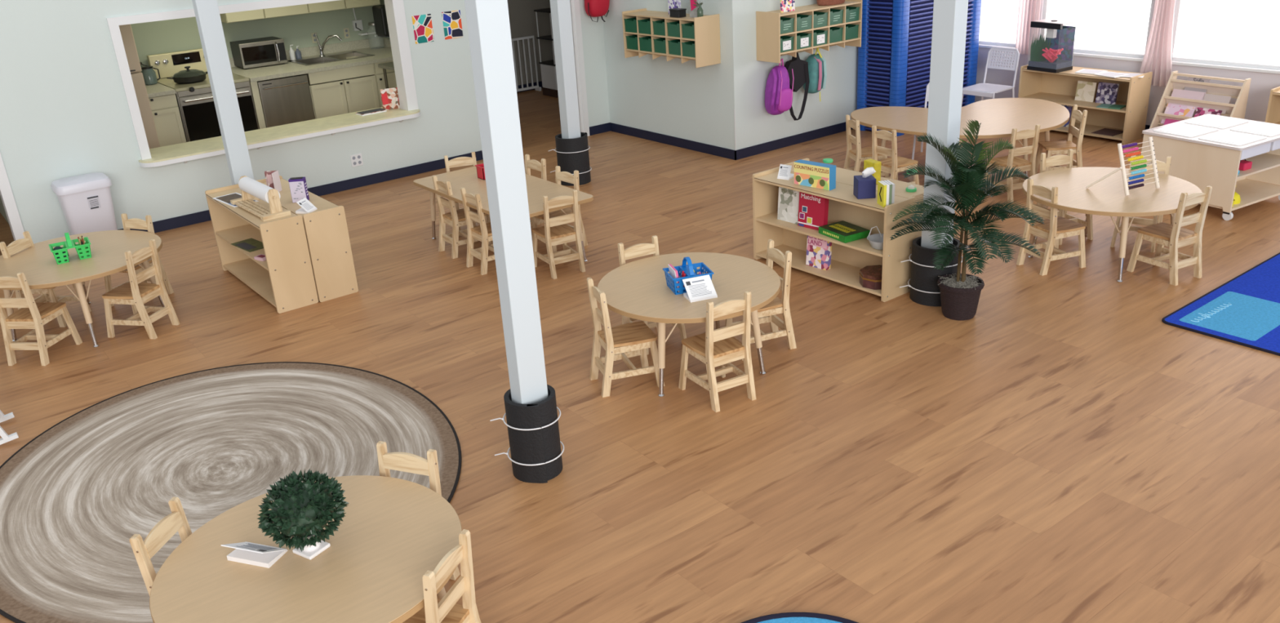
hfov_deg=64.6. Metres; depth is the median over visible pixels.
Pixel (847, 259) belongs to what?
storage shelf
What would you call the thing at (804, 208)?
print
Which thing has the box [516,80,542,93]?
baseboard
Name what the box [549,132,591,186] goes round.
wrap
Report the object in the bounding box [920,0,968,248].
column
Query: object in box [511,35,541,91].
safety gate
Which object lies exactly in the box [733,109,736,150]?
trim
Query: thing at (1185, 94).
picture book
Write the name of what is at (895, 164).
wooden chair
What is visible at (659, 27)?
tray
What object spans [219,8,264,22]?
upper cabinet
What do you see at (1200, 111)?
picture book
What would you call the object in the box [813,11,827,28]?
tray
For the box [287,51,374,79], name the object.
sink
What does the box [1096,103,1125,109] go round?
open book
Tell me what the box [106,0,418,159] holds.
trim
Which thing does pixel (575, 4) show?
trim
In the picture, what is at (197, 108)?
stove
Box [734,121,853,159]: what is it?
baseboard
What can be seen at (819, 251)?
game box
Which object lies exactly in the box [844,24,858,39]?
tray
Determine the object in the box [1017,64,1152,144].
storage shelf
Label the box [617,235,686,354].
wooden chair
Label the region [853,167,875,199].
tissue box
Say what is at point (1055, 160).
wooden chair
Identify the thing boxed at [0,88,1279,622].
floor
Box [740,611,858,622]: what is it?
rug
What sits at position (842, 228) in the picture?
print
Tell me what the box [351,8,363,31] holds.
electrical box
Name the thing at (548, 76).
storage cart
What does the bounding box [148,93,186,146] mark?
base cabinet
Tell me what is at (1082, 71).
paper sheets
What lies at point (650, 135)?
baseboard
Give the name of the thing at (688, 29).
tray
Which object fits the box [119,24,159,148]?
refrigerator
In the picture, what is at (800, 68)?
bag
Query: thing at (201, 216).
baseboard
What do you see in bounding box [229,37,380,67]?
backsplash
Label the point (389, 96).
cookbook
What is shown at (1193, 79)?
picture book
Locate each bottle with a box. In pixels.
[288,44,295,60]
[294,45,302,59]
[693,0,702,17]
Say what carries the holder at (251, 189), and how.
on the storage shelf at (286, 279)
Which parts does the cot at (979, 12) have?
corner leg, rail, corner leg, rail, corner leg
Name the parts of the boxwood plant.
pot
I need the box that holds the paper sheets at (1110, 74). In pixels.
[1093,71,1129,78]
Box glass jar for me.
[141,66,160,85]
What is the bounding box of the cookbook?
[380,87,399,110]
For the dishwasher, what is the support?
on the floor
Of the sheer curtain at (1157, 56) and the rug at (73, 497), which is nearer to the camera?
the rug at (73, 497)
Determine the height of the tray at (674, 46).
0.127 m
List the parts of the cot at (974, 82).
corner leg, rail, corner leg, rail, corner leg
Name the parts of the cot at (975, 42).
corner leg, rail, corner leg, rail, corner leg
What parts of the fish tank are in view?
lid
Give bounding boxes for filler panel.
[249,81,266,128]
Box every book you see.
[221,541,287,568]
[264,170,281,191]
[876,181,886,207]
[880,181,889,205]
[883,180,892,204]
[886,180,894,204]
[1061,104,1072,127]
[1074,80,1097,102]
[1094,81,1119,104]
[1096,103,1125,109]
[1160,103,1195,124]
[1163,118,1179,125]
[1168,88,1206,110]
[1184,76,1210,92]
[1194,107,1222,117]
[1200,93,1231,114]
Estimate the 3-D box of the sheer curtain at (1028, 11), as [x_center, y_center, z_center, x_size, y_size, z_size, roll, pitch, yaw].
[4.008,-3.500,10.325,0.064,1.720,0.240,-19,27,-33]
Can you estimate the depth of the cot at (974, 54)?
10.44 m
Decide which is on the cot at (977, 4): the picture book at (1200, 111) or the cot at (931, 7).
the cot at (931, 7)
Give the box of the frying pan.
[166,66,207,84]
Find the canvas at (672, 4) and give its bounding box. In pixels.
[667,0,680,14]
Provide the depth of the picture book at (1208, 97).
9.12 m
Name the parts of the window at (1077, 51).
sill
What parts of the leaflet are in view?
dark panel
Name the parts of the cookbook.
red panel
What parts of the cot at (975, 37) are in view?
corner leg, rail, corner leg, rail, corner leg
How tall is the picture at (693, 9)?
0.300 m
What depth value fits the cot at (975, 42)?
10.39 m
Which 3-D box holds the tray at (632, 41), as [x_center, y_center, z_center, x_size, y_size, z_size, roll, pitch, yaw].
[0.015,-2.760,10.351,0.244,0.127,0.201,-19,27,-33]
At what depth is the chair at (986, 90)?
10.44 m
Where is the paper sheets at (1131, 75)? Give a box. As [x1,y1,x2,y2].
[1119,72,1143,77]
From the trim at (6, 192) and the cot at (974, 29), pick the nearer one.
the trim at (6, 192)
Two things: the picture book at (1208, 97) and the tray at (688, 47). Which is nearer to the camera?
the picture book at (1208, 97)
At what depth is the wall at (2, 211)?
9.38 m
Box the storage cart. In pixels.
[533,8,558,97]
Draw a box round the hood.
[1030,21,1062,30]
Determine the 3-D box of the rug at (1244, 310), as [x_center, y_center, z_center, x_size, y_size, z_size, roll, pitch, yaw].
[5.104,-0.037,5.832,3.224,0.017,2.624,-19,27,-33]
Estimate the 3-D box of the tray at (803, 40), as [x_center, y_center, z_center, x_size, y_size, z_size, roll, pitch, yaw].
[1.500,-2.620,9.792,0.207,0.127,0.244,-19,27,-33]
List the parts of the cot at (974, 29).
corner leg, rail, corner leg, rail, corner leg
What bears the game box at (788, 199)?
on the storage shelf at (847, 259)
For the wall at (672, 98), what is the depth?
10.34 m
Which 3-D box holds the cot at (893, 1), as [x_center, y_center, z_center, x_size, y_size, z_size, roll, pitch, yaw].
[2.935,-3.317,10.528,1.360,0.041,0.560,-19,27,-33]
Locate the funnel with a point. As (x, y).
(1237, 197)
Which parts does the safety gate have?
rail, rail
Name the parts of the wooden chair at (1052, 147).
leg, leg, seat, seat rail, leg, rail, leg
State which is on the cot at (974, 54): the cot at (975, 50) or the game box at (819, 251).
the cot at (975, 50)
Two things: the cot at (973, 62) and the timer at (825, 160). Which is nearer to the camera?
the timer at (825, 160)
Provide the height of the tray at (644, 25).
0.127 m
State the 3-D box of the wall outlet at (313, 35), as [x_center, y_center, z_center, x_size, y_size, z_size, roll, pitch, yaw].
[-3.831,-3.220,11.913,0.070,0.116,0.008,-19,27,-33]
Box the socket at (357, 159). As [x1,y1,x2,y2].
[352,155,361,164]
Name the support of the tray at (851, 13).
on the cubby at (768, 34)
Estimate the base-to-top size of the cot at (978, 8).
0.041 m
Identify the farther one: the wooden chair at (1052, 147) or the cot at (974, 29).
the cot at (974, 29)
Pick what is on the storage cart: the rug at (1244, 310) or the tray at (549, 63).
the tray at (549, 63)
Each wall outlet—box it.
[311,32,317,43]
[342,27,350,38]
[350,153,363,167]
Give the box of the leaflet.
[231,238,263,252]
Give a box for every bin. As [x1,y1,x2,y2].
[50,172,117,235]
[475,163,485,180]
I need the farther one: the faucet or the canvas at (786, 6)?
the faucet
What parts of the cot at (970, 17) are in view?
corner leg, rail, corner leg, rail, corner leg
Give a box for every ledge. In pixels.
[138,106,420,167]
[358,31,375,35]
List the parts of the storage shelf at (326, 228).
panel, panel, panel, panel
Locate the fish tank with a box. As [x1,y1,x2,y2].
[1026,18,1077,73]
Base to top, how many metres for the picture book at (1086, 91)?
0.190 m
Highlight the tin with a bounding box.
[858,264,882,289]
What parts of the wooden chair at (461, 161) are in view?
leg, leg, rail, leg, leg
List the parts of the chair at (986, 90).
seat, frame, backrest, leg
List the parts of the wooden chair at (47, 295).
leg, rail, seat rail, leg, leg, leg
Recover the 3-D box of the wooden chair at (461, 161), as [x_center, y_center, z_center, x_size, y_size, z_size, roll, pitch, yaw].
[-1.416,-0.970,8.285,0.280,0.597,0.351,-11,24,-17]
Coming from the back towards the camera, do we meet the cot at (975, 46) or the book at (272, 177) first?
the cot at (975, 46)
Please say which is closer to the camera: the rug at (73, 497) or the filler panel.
the rug at (73, 497)
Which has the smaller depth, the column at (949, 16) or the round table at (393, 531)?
the round table at (393, 531)
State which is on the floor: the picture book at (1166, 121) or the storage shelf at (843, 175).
the storage shelf at (843, 175)
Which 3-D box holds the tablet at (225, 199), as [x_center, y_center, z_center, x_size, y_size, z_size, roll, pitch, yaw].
[-2.918,-0.806,7.296,0.180,0.004,0.380,-23,29,-39]
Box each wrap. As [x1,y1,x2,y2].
[489,384,564,483]
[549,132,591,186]
[899,236,962,306]
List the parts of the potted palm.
stem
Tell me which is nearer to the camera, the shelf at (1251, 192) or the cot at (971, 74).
the shelf at (1251, 192)
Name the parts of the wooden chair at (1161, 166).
leg, leg, rail, leg, leg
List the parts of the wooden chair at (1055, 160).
leg, rail, leg, leg, leg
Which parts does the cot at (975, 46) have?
corner leg, rail, corner leg, rail, corner leg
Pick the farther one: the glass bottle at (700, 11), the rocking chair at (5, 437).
the glass bottle at (700, 11)
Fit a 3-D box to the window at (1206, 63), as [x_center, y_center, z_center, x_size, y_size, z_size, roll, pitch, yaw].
[5.511,-2.831,8.726,0.120,1.500,1.740,-19,27,-33]
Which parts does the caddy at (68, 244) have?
handle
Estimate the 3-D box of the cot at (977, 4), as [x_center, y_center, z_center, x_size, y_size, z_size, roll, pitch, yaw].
[2.945,-3.159,10.594,1.360,0.041,0.560,-19,27,-33]
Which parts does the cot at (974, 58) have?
corner leg, rail, corner leg, rail, corner leg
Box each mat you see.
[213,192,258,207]
[1091,128,1123,136]
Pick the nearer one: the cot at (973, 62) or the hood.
the hood
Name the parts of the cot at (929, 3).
corner leg, rail, corner leg, rail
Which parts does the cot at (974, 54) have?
corner leg, rail, corner leg, rail, corner leg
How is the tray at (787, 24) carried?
on the cubby at (768, 34)
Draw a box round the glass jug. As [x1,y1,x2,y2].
[368,22,374,26]
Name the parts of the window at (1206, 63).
sill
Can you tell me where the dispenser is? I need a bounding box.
[372,4,389,37]
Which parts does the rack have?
panel, pocket rail, pocket rail, panel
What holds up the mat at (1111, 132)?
on the storage shelf at (1060, 88)
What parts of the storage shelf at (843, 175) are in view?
panel, panel, panel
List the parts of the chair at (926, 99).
leg, leg, frame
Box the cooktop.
[157,73,249,91]
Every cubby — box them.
[622,8,720,67]
[755,0,862,63]
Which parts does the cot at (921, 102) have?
corner leg, rail, rail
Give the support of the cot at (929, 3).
on the cot at (931, 7)
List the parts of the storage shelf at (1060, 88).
panel, panel, panel, panel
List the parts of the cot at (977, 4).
corner leg, rail, corner leg, rail, corner leg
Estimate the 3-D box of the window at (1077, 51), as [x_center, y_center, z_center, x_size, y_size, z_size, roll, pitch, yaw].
[4.513,-3.270,9.931,0.120,1.500,1.190,-19,27,-33]
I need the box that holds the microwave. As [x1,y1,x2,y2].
[229,36,288,69]
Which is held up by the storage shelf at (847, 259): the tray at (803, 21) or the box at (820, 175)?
the box at (820, 175)
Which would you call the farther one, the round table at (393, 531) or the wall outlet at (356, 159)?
the wall outlet at (356, 159)
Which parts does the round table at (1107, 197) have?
leg, leg, leg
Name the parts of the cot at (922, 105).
corner leg, rail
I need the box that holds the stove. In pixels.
[146,48,258,142]
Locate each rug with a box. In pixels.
[0,361,462,622]
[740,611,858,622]
[1161,252,1279,355]
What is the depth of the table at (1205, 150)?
7.60 m
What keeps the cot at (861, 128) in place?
on the floor
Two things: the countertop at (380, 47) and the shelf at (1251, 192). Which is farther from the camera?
the countertop at (380, 47)
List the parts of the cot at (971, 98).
corner leg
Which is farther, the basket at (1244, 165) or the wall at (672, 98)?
the wall at (672, 98)
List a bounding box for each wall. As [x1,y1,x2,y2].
[0,0,609,244]
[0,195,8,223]
[130,5,380,79]
[377,0,390,39]
[506,0,555,85]
[602,0,745,150]
[742,0,857,147]
[974,0,1279,125]
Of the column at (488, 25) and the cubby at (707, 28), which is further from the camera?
the cubby at (707, 28)
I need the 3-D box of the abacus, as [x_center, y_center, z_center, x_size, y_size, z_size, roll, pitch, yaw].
[3.204,-0.971,6.665,0.374,0.331,0.295,-13,24,-22]
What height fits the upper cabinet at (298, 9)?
0.715 m
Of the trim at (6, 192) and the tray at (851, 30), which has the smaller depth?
the trim at (6, 192)
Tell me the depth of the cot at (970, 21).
10.30 m
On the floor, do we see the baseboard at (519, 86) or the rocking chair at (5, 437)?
the rocking chair at (5, 437)
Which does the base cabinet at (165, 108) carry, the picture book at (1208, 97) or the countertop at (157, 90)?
the countertop at (157, 90)
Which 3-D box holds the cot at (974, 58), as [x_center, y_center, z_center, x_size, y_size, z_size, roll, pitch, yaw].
[2.977,-2.643,10.808,1.360,0.041,0.560,-19,27,-33]
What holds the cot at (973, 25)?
on the cot at (974, 29)
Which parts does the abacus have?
post, post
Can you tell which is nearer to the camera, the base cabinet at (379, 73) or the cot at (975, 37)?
the cot at (975, 37)
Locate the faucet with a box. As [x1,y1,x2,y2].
[314,32,342,57]
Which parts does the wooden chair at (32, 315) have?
leg, rail, seat rail, leg, seat, seat rail, leg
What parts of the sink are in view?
bowl, bowl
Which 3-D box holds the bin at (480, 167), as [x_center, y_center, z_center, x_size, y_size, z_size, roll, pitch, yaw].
[-1.194,-1.103,7.941,0.156,0.102,0.116,-19,27,-33]
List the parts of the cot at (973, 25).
corner leg, rail, corner leg, rail, corner leg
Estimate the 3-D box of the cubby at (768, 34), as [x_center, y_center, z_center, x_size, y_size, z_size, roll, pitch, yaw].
[1.665,-2.757,9.903,1.160,0.460,0.310,-19,27,-33]
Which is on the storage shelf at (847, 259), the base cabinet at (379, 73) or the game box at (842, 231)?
the game box at (842, 231)
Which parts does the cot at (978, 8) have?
corner leg, rail, corner leg, rail, corner leg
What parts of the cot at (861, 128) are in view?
corner leg, rail, corner leg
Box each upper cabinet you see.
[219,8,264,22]
[262,4,308,18]
[306,0,345,13]
[344,0,380,8]
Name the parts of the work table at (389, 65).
leg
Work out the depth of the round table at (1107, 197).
6.63 m
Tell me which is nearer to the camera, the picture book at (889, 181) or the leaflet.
the picture book at (889, 181)
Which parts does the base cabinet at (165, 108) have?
drawer, door, door frame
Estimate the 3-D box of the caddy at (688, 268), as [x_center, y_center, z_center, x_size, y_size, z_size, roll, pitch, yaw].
[0.260,-0.211,5.486,0.232,0.174,0.182,-9,23,-13]
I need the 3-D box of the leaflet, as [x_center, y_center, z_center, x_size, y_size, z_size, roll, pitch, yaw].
[-2.791,-0.477,7.252,0.300,0.004,0.160,18,31,41]
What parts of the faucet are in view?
lever, spout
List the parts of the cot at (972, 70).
corner leg, rail, corner leg, rail, corner leg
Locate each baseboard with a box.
[117,122,610,232]
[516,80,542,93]
[609,122,736,159]
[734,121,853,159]
[1145,124,1150,129]
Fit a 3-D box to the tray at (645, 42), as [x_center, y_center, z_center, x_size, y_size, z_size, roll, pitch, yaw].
[0.149,-2.699,10.183,0.244,0.127,0.201,-19,27,-33]
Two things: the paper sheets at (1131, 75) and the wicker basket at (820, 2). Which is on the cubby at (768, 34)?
the wicker basket at (820, 2)
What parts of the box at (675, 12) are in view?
lid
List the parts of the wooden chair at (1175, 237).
leg, seat rail, leg, seat, leg, seat rail, rail, leg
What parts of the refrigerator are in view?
freezer door, door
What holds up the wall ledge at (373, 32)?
attached to the wall at (162, 37)
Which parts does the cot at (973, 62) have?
corner leg, rail, corner leg, rail, corner leg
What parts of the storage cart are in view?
post, post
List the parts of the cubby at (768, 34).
panel, hook rail, panel, panel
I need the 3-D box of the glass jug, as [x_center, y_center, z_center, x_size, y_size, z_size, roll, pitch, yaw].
[-3.189,-3.328,12.195,0.180,0.300,0.180,-19,27,-33]
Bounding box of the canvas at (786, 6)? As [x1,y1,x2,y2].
[780,0,795,13]
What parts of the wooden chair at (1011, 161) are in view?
leg, seat rail, seat, leg, seat rail, rail, leg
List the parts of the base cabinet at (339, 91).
door, door frame, drawer, door, door frame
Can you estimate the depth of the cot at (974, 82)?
10.54 m
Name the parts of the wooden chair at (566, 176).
leg, seat, leg, leg, rail, leg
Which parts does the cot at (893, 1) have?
corner leg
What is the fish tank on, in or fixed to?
on the storage shelf at (1060, 88)
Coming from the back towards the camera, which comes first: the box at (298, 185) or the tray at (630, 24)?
the tray at (630, 24)
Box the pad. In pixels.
[667,263,679,292]
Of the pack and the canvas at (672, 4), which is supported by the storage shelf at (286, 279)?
the pack
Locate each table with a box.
[0,230,164,347]
[149,475,462,622]
[377,62,394,88]
[413,166,593,262]
[597,252,780,396]
[850,97,1070,179]
[1022,167,1202,282]
[1141,114,1279,220]
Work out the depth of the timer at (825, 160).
6.84 m
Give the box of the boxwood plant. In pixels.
[257,468,348,559]
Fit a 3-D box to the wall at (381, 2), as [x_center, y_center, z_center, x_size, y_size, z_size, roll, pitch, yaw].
[-2.346,-3.277,11.361,0.120,2.600,2.620,-19,27,-33]
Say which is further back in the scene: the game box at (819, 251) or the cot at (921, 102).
the cot at (921, 102)
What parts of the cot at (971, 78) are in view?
corner leg, rail, corner leg, rail, corner leg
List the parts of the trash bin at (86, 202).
lid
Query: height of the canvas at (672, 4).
0.260 m
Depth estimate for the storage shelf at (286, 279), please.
6.92 m
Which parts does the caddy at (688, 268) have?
handle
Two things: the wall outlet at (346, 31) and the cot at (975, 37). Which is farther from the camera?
the wall outlet at (346, 31)
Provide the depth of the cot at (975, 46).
10.40 m
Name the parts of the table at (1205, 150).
lid panel, panel, lid panel, lid panel, lid panel, panel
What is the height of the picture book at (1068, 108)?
0.221 m
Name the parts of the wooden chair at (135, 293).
leg, seat rail, seat, leg, leg, rail, seat rail, leg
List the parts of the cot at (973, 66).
corner leg, rail, corner leg, rail, corner leg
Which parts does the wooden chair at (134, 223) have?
leg, leg, rail, seat, seat rail, leg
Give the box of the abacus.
[1085,137,1159,195]
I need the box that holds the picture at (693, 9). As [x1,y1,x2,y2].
[688,0,697,17]
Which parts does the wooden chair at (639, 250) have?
leg, rail, leg, leg, leg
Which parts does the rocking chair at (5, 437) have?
arm post, arm post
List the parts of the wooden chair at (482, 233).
leg, rail, seat rail, leg, seat, seat rail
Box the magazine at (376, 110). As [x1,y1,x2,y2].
[355,107,386,115]
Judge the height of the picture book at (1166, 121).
0.218 m
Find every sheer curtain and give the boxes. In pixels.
[1014,0,1041,55]
[1139,0,1175,86]
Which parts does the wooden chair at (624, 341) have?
leg, rail, seat rail, leg, seat, seat rail, leg, leg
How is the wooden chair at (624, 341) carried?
on the floor
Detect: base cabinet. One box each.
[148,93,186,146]
[307,63,379,119]
[346,56,396,107]
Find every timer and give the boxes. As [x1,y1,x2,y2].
[822,158,832,163]
[905,168,917,192]
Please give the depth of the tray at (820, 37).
9.84 m
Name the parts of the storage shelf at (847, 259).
panel, panel, panel, panel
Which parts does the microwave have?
handle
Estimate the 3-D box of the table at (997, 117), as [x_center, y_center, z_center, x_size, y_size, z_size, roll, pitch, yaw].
[2.905,-1.488,9.027,1.898,0.490,1.400,-4,23,-2]
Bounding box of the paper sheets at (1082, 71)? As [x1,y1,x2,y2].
[1075,68,1107,74]
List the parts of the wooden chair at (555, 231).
leg, seat rail, leg, seat, rail, seat rail, leg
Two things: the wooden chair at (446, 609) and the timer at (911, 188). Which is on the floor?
the wooden chair at (446, 609)
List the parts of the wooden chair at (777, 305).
leg, seat, seat rail, leg, rail, leg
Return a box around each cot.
[856,94,973,109]
[856,95,975,110]
[857,31,979,52]
[857,35,979,56]
[857,39,978,60]
[857,43,978,64]
[857,47,978,69]
[857,51,977,73]
[857,55,977,77]
[857,59,977,82]
[857,63,977,86]
[857,67,977,90]
[857,71,977,94]
[857,75,976,98]
[857,80,976,103]
[857,83,976,106]
[857,99,928,106]
[859,126,904,136]
[861,14,980,34]
[861,18,980,38]
[861,22,980,43]
[861,26,979,47]
[862,0,912,3]
[862,0,933,7]
[862,0,933,12]
[862,0,982,16]
[862,1,982,21]
[862,6,981,25]
[862,10,981,30]
[962,99,974,105]
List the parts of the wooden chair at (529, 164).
leg, rail, leg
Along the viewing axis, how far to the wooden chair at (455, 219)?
7.71 m
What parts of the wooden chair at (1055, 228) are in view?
leg, seat rail, rail, leg, leg, seat, seat rail, leg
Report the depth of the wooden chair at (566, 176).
7.67 m
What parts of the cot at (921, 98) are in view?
corner leg, rail, corner leg, rail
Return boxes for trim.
[0,152,24,240]
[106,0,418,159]
[569,0,589,136]
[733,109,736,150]
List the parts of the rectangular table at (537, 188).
leg, leg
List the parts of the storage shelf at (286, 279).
panel, panel, panel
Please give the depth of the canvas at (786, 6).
9.57 m
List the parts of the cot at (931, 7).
corner leg, rail, corner leg, rail, corner leg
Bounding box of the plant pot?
[937,273,984,320]
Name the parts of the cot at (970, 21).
corner leg, rail, corner leg, rail, corner leg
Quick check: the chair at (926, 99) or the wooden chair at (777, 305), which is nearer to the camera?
the wooden chair at (777, 305)
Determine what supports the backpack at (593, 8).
hanging from the wall at (64, 113)
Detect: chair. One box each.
[0,231,91,327]
[0,272,82,365]
[0,409,18,444]
[102,239,180,339]
[104,213,173,306]
[128,496,191,596]
[376,440,459,579]
[402,528,480,622]
[431,175,493,258]
[444,151,490,235]
[460,187,494,275]
[524,154,546,226]
[531,165,587,252]
[532,189,586,279]
[586,277,664,397]
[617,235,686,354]
[678,290,755,412]
[724,239,796,359]
[844,115,888,177]
[871,125,919,184]
[911,82,929,159]
[961,46,1019,106]
[983,124,1039,202]
[1016,177,1085,275]
[1035,104,1087,173]
[1035,149,1093,244]
[1110,155,1171,252]
[1126,186,1212,285]
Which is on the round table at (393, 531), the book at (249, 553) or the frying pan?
the book at (249, 553)
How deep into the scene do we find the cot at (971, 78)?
10.53 m
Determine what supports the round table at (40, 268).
on the floor
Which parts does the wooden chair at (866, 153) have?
leg, rail, seat rail, leg, seat, seat rail, leg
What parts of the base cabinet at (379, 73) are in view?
drawer, door frame, door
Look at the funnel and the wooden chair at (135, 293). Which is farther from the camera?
the funnel
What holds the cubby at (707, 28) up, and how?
attached to the wall at (672, 98)
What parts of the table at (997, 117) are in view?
leg, leg, leg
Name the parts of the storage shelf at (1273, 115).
panel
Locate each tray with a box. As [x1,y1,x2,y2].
[533,8,551,13]
[536,35,553,40]
[538,59,555,66]
[623,17,637,32]
[625,34,638,50]
[637,18,651,34]
[638,35,652,52]
[652,19,665,35]
[653,37,666,53]
[666,21,679,37]
[667,39,680,55]
[681,22,694,39]
[681,40,695,57]
[780,17,794,34]
[780,35,794,52]
[796,14,812,31]
[796,32,811,49]
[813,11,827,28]
[813,30,827,46]
[829,8,844,25]
[829,26,843,43]
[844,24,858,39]
[845,6,859,22]
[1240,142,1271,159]
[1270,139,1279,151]
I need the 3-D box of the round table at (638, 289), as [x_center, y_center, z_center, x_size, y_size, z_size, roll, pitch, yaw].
[0.281,0.067,5.679,1.010,0.490,1.010,-19,27,-33]
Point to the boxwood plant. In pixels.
(300, 510)
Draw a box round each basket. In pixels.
[816,0,844,5]
[866,226,883,249]
[1238,159,1252,170]
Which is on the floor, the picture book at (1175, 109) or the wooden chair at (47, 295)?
the wooden chair at (47, 295)
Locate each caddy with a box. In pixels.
[48,232,91,264]
[662,256,713,294]
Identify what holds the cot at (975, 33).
on the cot at (975, 37)
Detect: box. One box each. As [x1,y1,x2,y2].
[288,177,309,202]
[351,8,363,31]
[668,8,686,17]
[777,186,799,224]
[794,159,835,191]
[797,191,829,230]
[805,235,831,270]
[818,220,870,243]
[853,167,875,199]
[863,158,881,184]
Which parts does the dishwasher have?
handle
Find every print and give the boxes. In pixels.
[411,13,434,44]
[441,9,462,39]
[800,213,804,218]
[802,206,806,212]
[807,217,811,223]
[819,220,868,235]
[1179,291,1279,340]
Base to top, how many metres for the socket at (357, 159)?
0.083 m
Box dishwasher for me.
[257,74,315,128]
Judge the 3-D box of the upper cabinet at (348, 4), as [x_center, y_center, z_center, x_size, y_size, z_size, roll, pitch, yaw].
[-3.357,-3.925,11.784,0.425,0.715,0.396,-19,27,-33]
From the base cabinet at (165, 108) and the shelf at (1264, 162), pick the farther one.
the base cabinet at (165, 108)
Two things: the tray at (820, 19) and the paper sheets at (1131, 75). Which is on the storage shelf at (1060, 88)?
the paper sheets at (1131, 75)
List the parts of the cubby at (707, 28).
panel, panel, panel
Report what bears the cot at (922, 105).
on the cot at (971, 98)
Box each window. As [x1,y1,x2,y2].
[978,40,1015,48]
[1040,0,1153,62]
[1171,0,1279,74]
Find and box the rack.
[1141,71,1251,148]
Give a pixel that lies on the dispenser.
(380, 16)
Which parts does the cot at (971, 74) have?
corner leg, rail, corner leg, rail, corner leg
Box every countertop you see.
[145,83,176,97]
[229,37,392,82]
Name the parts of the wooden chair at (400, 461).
leg, rail, leg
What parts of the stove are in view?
knob, knob, control panel, timer knob, handle, oven door, oven glass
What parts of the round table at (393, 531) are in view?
leg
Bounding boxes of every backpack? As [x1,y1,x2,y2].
[584,0,609,22]
[764,58,793,115]
[803,47,826,102]
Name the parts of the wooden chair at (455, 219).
leg, rail, seat rail, leg, seat, seat rail, leg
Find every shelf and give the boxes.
[204,183,318,313]
[256,175,358,302]
[752,166,916,302]
[783,158,924,239]
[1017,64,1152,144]
[1199,178,1279,210]
[1236,152,1279,179]
[1265,86,1279,124]
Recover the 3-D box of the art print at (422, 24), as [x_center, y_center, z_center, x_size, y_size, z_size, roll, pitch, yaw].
[-2.101,-2.737,9.802,0.200,0.260,0.004,-19,27,-33]
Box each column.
[191,0,253,185]
[464,0,548,404]
[550,0,580,138]
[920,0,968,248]
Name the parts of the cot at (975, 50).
corner leg, rail, corner leg, rail, corner leg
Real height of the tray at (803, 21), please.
0.127 m
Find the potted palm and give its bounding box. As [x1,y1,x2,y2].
[889,119,1044,320]
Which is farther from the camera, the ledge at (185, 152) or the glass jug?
the glass jug
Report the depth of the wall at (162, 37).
11.54 m
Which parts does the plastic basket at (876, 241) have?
handle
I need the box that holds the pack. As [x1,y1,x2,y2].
[253,253,266,261]
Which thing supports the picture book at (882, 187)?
on the storage shelf at (847, 259)
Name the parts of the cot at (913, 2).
corner leg, rail, corner leg, rail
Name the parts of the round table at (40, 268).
leg, leg, leg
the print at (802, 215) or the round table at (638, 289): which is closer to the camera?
the round table at (638, 289)
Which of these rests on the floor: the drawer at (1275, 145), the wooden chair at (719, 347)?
the wooden chair at (719, 347)
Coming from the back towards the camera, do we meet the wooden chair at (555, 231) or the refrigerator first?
the refrigerator
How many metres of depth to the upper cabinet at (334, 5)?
11.51 m
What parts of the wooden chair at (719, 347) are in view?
leg, seat rail, leg, seat, leg, seat rail, rail, leg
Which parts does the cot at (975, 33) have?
corner leg, rail, corner leg, rail, corner leg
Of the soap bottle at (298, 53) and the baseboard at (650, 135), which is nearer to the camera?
the baseboard at (650, 135)
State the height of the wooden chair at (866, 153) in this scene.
0.597 m
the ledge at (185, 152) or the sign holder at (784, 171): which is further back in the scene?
the ledge at (185, 152)
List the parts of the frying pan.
lid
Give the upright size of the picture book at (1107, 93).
0.201 m
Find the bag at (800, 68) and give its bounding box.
[784,52,809,120]
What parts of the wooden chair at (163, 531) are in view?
leg, rail, leg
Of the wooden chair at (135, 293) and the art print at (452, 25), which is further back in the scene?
the art print at (452, 25)
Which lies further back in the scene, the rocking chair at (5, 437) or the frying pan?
the frying pan
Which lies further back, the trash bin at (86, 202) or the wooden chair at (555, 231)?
the trash bin at (86, 202)
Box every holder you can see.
[230,175,291,221]
[295,197,317,213]
[682,274,717,302]
[777,164,794,180]
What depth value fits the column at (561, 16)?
9.11 m
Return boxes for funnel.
[1233,191,1240,204]
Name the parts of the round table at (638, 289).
leg, leg, leg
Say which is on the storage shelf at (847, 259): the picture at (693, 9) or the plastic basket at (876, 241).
the plastic basket at (876, 241)
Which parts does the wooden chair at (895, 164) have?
leg, rail, seat rail, leg, seat, seat rail, leg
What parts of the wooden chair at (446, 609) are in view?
leg, seat, rail, seat rail, leg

